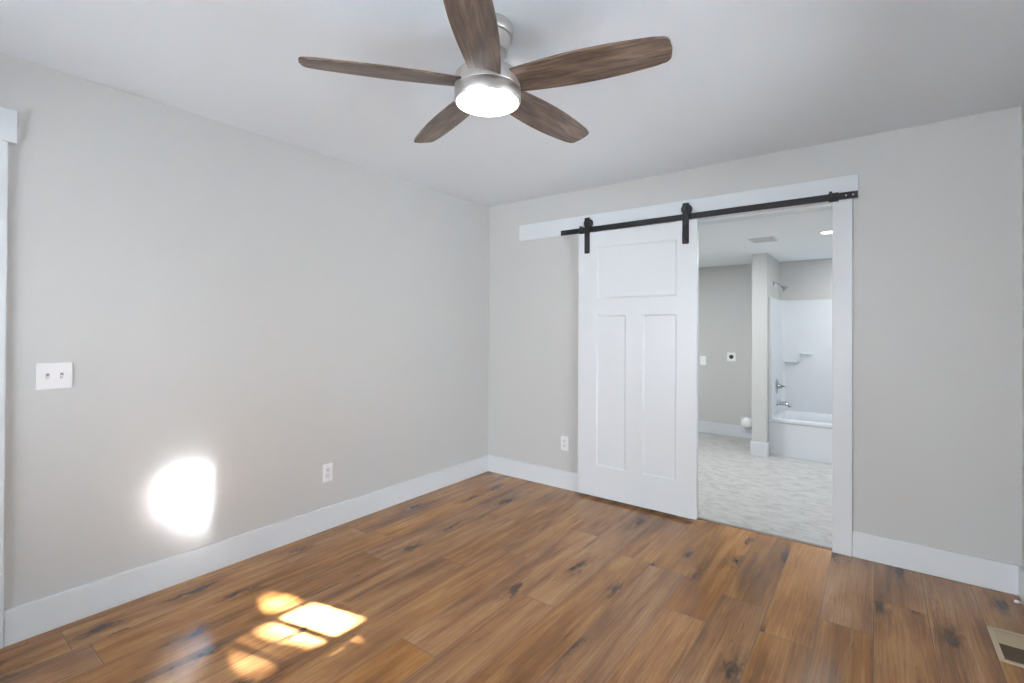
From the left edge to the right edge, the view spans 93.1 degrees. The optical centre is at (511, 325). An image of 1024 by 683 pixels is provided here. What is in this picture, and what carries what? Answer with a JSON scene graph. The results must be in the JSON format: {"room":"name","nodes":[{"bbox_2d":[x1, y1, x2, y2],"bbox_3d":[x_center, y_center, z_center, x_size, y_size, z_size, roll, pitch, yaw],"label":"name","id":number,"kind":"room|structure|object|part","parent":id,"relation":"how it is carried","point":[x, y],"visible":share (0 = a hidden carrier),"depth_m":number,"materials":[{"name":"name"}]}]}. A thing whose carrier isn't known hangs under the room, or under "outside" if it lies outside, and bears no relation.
{"room":"empty bedroom","nodes":[
{"label":"empty bedroom","id":0,"kind":"room"},
{"bbox_2d":[0,53,488,609],"bbox_3d":[-1.689,0.104,2.632,0.120,2.440,4.740,0,0,37],"label":"wall","id":1,"kind":"structure","parent":0,"point":[238,314],"depth_m":2.59,"materials":[{"name":"beige paint"}]},
{"bbox_2d":[0,106,16,648],"bbox_3d":[-2.386,0.209,1.589,0.022,2.213,1.062,0,0,37],"label":"trim","id":2,"kind":"structure","parent":1,"relation":"attached to","point":[8,117],"depth_m":1.98,"materials":[{"name":"white paint"}]},
{"bbox_2d":[36,362,71,389],"bbox_3d":[-1.994,0.219,2.114,0.017,0.114,0.116,0,0,37],"label":"light switch","id":3,"kind":"object","parent":1,"relation":"attached to","point":[48,375],"visible":1,"depth_m":2.11,"materials":[{"name":"white plastic"}]},
{"bbox_2d":[3,455,487,646],"bbox_3d":[-1.153,1.256,3.235,0.014,0.148,3.116,0,0,37],"label":"baseboard","id":4,"kind":"structure","parent":1,"relation":"attached to","point":[22,622],"depth_m":2.57,"materials":[{"name":"white paint"}]},
{"bbox_2d":[322,463,332,482],"bbox_3d":[-1.205,0.960,3.169,0.009,0.116,0.070,0,0,37],"label":"wall outlet","id":5,"kind":"object","parent":1,"relation":"attached to","point":[327,468],"visible":1,"depth_m":3.17,"materials":[{"name":"white plastic"}]},
{"bbox_2d":[0,432,1023,682],"bbox_3d":[0.662,1.395,2.773,3.710,0.120,7.810,0,0,37],"label":"floor","id":6,"kind":"structure","parent":0,"point":[486,577],"depth_m":2.30,"materials":[{"name":"brown wood"}]},
{"bbox_2d":[769,410,831,463],"bbox_3d":[3.524,1.166,4.926,1.523,0.385,0.728,0,0,37],"label":"bathtub","id":7,"kind":"object","parent":6,"relation":"on","point":[803,435],"visible":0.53,"depth_m":4.96,"materials":[{"name":"white plastic"}]},
{"bbox_2d":[769,297,831,417],"bbox_3d":[3.526,0.338,4.928,1.524,1.272,0.734,0,0,37],"label":"shower surround","id":8,"kind":"object","parent":7,"relation":"on","point":[800,331],"visible":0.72,"depth_m":5.47,"materials":[{"name":"white plastic"}]},
{"bbox_2d":[775,379,785,393],"bbox_3d":[2.976,0.668,5.345,0.101,0.170,0.170,0,0,37],"label":"shower valve","id":9,"kind":"object","parent":8,"relation":"attached to","point":[778,386],"visible":1,"depth_m":5.33,"materials":[{"name":"silver metal"}]},
{"bbox_2d":[776,400,791,407],"bbox_3d":[3.001,0.863,5.342,0.145,0.070,0.060,0,0,37],"label":"tub spout","id":10,"kind":"object","parent":8,"relation":"attached to","point":[777,402],"visible":1,"depth_m":5.33,"materials":[{"name":"silver metal"}]},
{"bbox_2d":[987,625,1023,667],"bbox_3d":[2.084,1.335,2.003,0.140,0.006,0.284,0,0,37],"label":"floor vent","id":11,"kind":"object","parent":6,"relation":"in","point":[1009,646],"visible":1,"depth_m":2.02,"materials":[{"name":"beige metal"}]},
{"bbox_2d":[0,0,1023,206],"bbox_3d":[-0.249,-1.175,1.560,3.710,0.120,4.740,0,0,37],"label":"ceiling","id":12,"kind":"structure","parent":0,"point":[742,79],"depth_m":2.11,"materials":[{"name":"paint"}]},
{"bbox_2d":[298,0,672,142],"bbox_3d":[-0.056,-0.966,1.841,1.260,0.294,1.223,0,0,37],"label":"ceiling fan","id":13,"kind":"object","parent":12,"relation":"hanging from","point":[486,85],"visible":1,"depth_m":1.70,"materials":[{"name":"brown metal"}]},
{"bbox_3d":[-0.460,-0.899,1.718,0.552,0.041,0.150,0,0,-14],"label":"fan blade","id":14,"kind":"part","parent":13,"relation":"part of","materials":[{"name":"brown wood"}]},
{"bbox_3d":[-0.294,-0.896,2.133,0.150,0.041,0.552,0,0,-32],"label":"fan blade","id":15,"kind":"part","parent":13,"relation":"part of","materials":[{"name":"brown wood"}]},
{"bbox_3d":[-0.116,-0.899,1.431,0.150,0.041,0.552,0,0,4],"label":"fan blade","id":16,"kind":"part","parent":13,"relation":"part of","materials":[{"name":"brown wood"}]},
{"bbox_3d":[0.153,-0.895,2.103,0.150,0.041,0.552,0,0,40],"label":"fan blade","id":17,"kind":"part","parent":13,"relation":"part of","materials":[{"name":"brown wood"}]},
{"bbox_3d":[0.263,-0.896,1.669,0.552,0.041,0.150,0,0,22],"label":"fan blade","id":18,"kind":"part","parent":13,"relation":"part of","materials":[{"name":"brown wood"}]},
{"bbox_2d":[740,416,751,432],"bbox_3d":[2.835,1.198,5.835,0.170,0.188,0.079,0,0,37],"label":"toilet paper roll","id":19,"kind":"object","parent":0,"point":[745,422],"visible":0.84,"depth_m":5.84,"materials":[{"name":"paper"}]},
{"bbox_2d":[488,106,1021,565],"bbox_3d":[1.206,0.121,3.495,3.710,2.440,0.120,0,0,37],"label":"wall","id":20,"kind":"structure","parent":0,"point":[937,370],"depth_m":2.70,"materials":[{"name":"beige paint"}]},
{"bbox_2d":[561,436,567,450],"bbox_3d":[0.432,0.969,3.989,0.070,0.116,0.009,0,0,37],"label":"wall outlet","id":21,"kind":"object","parent":20,"relation":"attached to","point":[564,440],"visible":1,"depth_m":3.98,"materials":[{"name":"white plastic"}]},
{"bbox_2d":[519,174,857,240],"bbox_3d":[1.039,-0.811,3.539,2.425,0.136,0.022,0,0,37],"label":"trim","id":22,"kind":"structure","parent":20,"relation":"attached to","point":[548,229],"depth_m":3.32,"materials":[{"name":"white paint"}]},
{"bbox_2d":[561,190,857,235],"bbox_3d":[1.196,-0.759,3.377,1.980,0.058,0.048,0,0,37],"label":"sliding rail","id":23,"kind":"object","parent":20,"relation":"attached to","point":[831,197],"visible":0.95,"depth_m":3.19,"materials":[{"name":"black metal"}]},
{"bbox_2d":[578,203,698,519],"bbox_3d":[0.897,0.235,3.579,0.915,2.166,0.050,0,0,37],"label":"barn door","id":24,"kind":"structure","parent":23,"relation":"hanging from","point":[638,286],"depth_m":3.54,"materials":[{"name":"white paint"}]},
{"bbox_2d":[488,455,1017,594],"bbox_3d":[1.153,1.267,3.442,3.422,0.148,0.014,0,0,37],"label":"baseboard","id":25,"kind":"structure","parent":20,"relation":"attached to","point":[969,569],"depth_m":2.66,"materials":[{"name":"white paint"}]},
{"bbox_2d":[677,198,852,556],"bbox_3d":[1.576,0.298,3.129,1.018,2.086,0.018,0,0,37],"label":"trim","id":26,"kind":"structure","parent":20,"relation":"attached to","point":[842,210],"depth_m":2.84,"materials":[{"name":"white paint"}]},
{"bbox_2d":[698,517,831,549],"bbox_3d":[1.596,1.339,3.155,0.822,0.004,0.030,0,0,37],"label":"trim","id":27,"kind":"structure","parent":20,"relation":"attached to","point":[735,526],"depth_m":3.12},
{"bbox_2d":[699,203,831,225],"bbox_3d":[1.617,0.303,3.184,0.858,2.076,0.120,0,0,37],"label":"trim","id":28,"kind":"structure","parent":20,"relation":"attached to","point":[821,207],"depth_m":3.13,"materials":[{"name":"white paint"}]},
{"bbox_2d":[698,258,831,425],"bbox_3d":[3.093,0.306,5.778,3.440,2.110,0.100,0,0,37],"label":"wall","id":29,"kind":"structure","parent":0,"point":[724,292],"depth_m":6.00,"materials":[{"name":"grey paint"}]},
{"bbox_2d":[700,356,705,364],"bbox_3d":[2.441,0.444,6.194,0.070,0.114,0.017,0,0,37],"label":"light switch","id":30,"kind":"object","parent":29,"relation":"attached to","point":[702,358],"visible":1,"depth_m":6.20,"materials":[{"name":"white plastic"}]},
{"bbox_2d":[727,352,735,360],"bbox_3d":[2.712,0.385,5.993,0.098,0.108,0.013,0,0,37],"label":"dryer outlet","id":31,"kind":"object","parent":29,"relation":"attached to","point":[731,356],"visible":1,"depth_m":5.99,"materials":[{"name":"white plastic"}]},
{"bbox_2d":[698,421,769,456],"bbox_3d":[2.198,1.287,5.846,1.729,0.142,0.854,0,0,37],"label":"baseboard","id":32,"kind":"structure","parent":29,"relation":"attached to","point":[756,448],"depth_m":5.96,"materials":[{"name":"paint"}]},
{"bbox_2d":[699,210,831,266],"bbox_3d":[2.241,-0.818,4.645,3.440,0.120,2.950,0,0,37],"label":"ceiling","id":33,"kind":"structure","parent":0,"point":[720,244],"depth_m":4.31,"materials":[{"name":"paint"}]},
{"bbox_2d":[748,236,777,242],"bbox_3d":[2.212,-0.756,4.272,0.200,0.008,0.220,0,0,37],"label":"ceiling vent","id":34,"kind":"object","parent":33,"relation":"in","point":[763,239],"visible":1,"depth_m":4.24,"materials":[{"name":"metal"}]},
{"bbox_2d":[818,230,831,233],"bbox_3d":[2.572,-0.758,3.933,0.156,0.006,0.156,0,0,37],"label":"recessed light","id":35,"kind":"object","parent":33,"relation":"in","point":[828,231],"visible":0.69,"depth_m":3.92,"materials":[{"name":"white plastic"}]},
{"bbox_2d":[752,253,779,442],"bbox_3d":[2.830,0.303,5.388,0.140,2.110,0.840,0,0,37],"label":"wall partition","id":36,"kind":"structure","parent":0,"point":[765,268],"depth_m":5.06,"materials":[{"name":"grey paint"}]},
{"bbox_2d":[773,281,787,291],"bbox_3d":[2.928,-0.430,5.283,0.142,0.123,0.072,0,0,37],"label":"shower fixture","id":37,"kind":"object","parent":36,"relation":"attached to","point":[784,288],"visible":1,"depth_m":5.27,"materials":[{"name":"silver metal"}]},
{"bbox_2d":[1021,103,1023,568],"bbox_3d":[1.171,0.106,0.480,0.140,2.440,4.740,0,0,37],"label":"wall","id":38,"kind":"structure","parent":0,"point":[1022,106],"depth_m":2.40,"materials":[{"name":"beige paint"}]},
{"bbox_2d":[1018,565,1023,604],"bbox_3d":[1.147,1.252,0.576,0.014,0.148,4.600,0,0,37],"label":"baseboard","id":39,"kind":"structure","parent":38,"relation":"attached to","point":[1020,568],"depth_m":2.37,"materials":[{"name":"white paint"}]}
]}

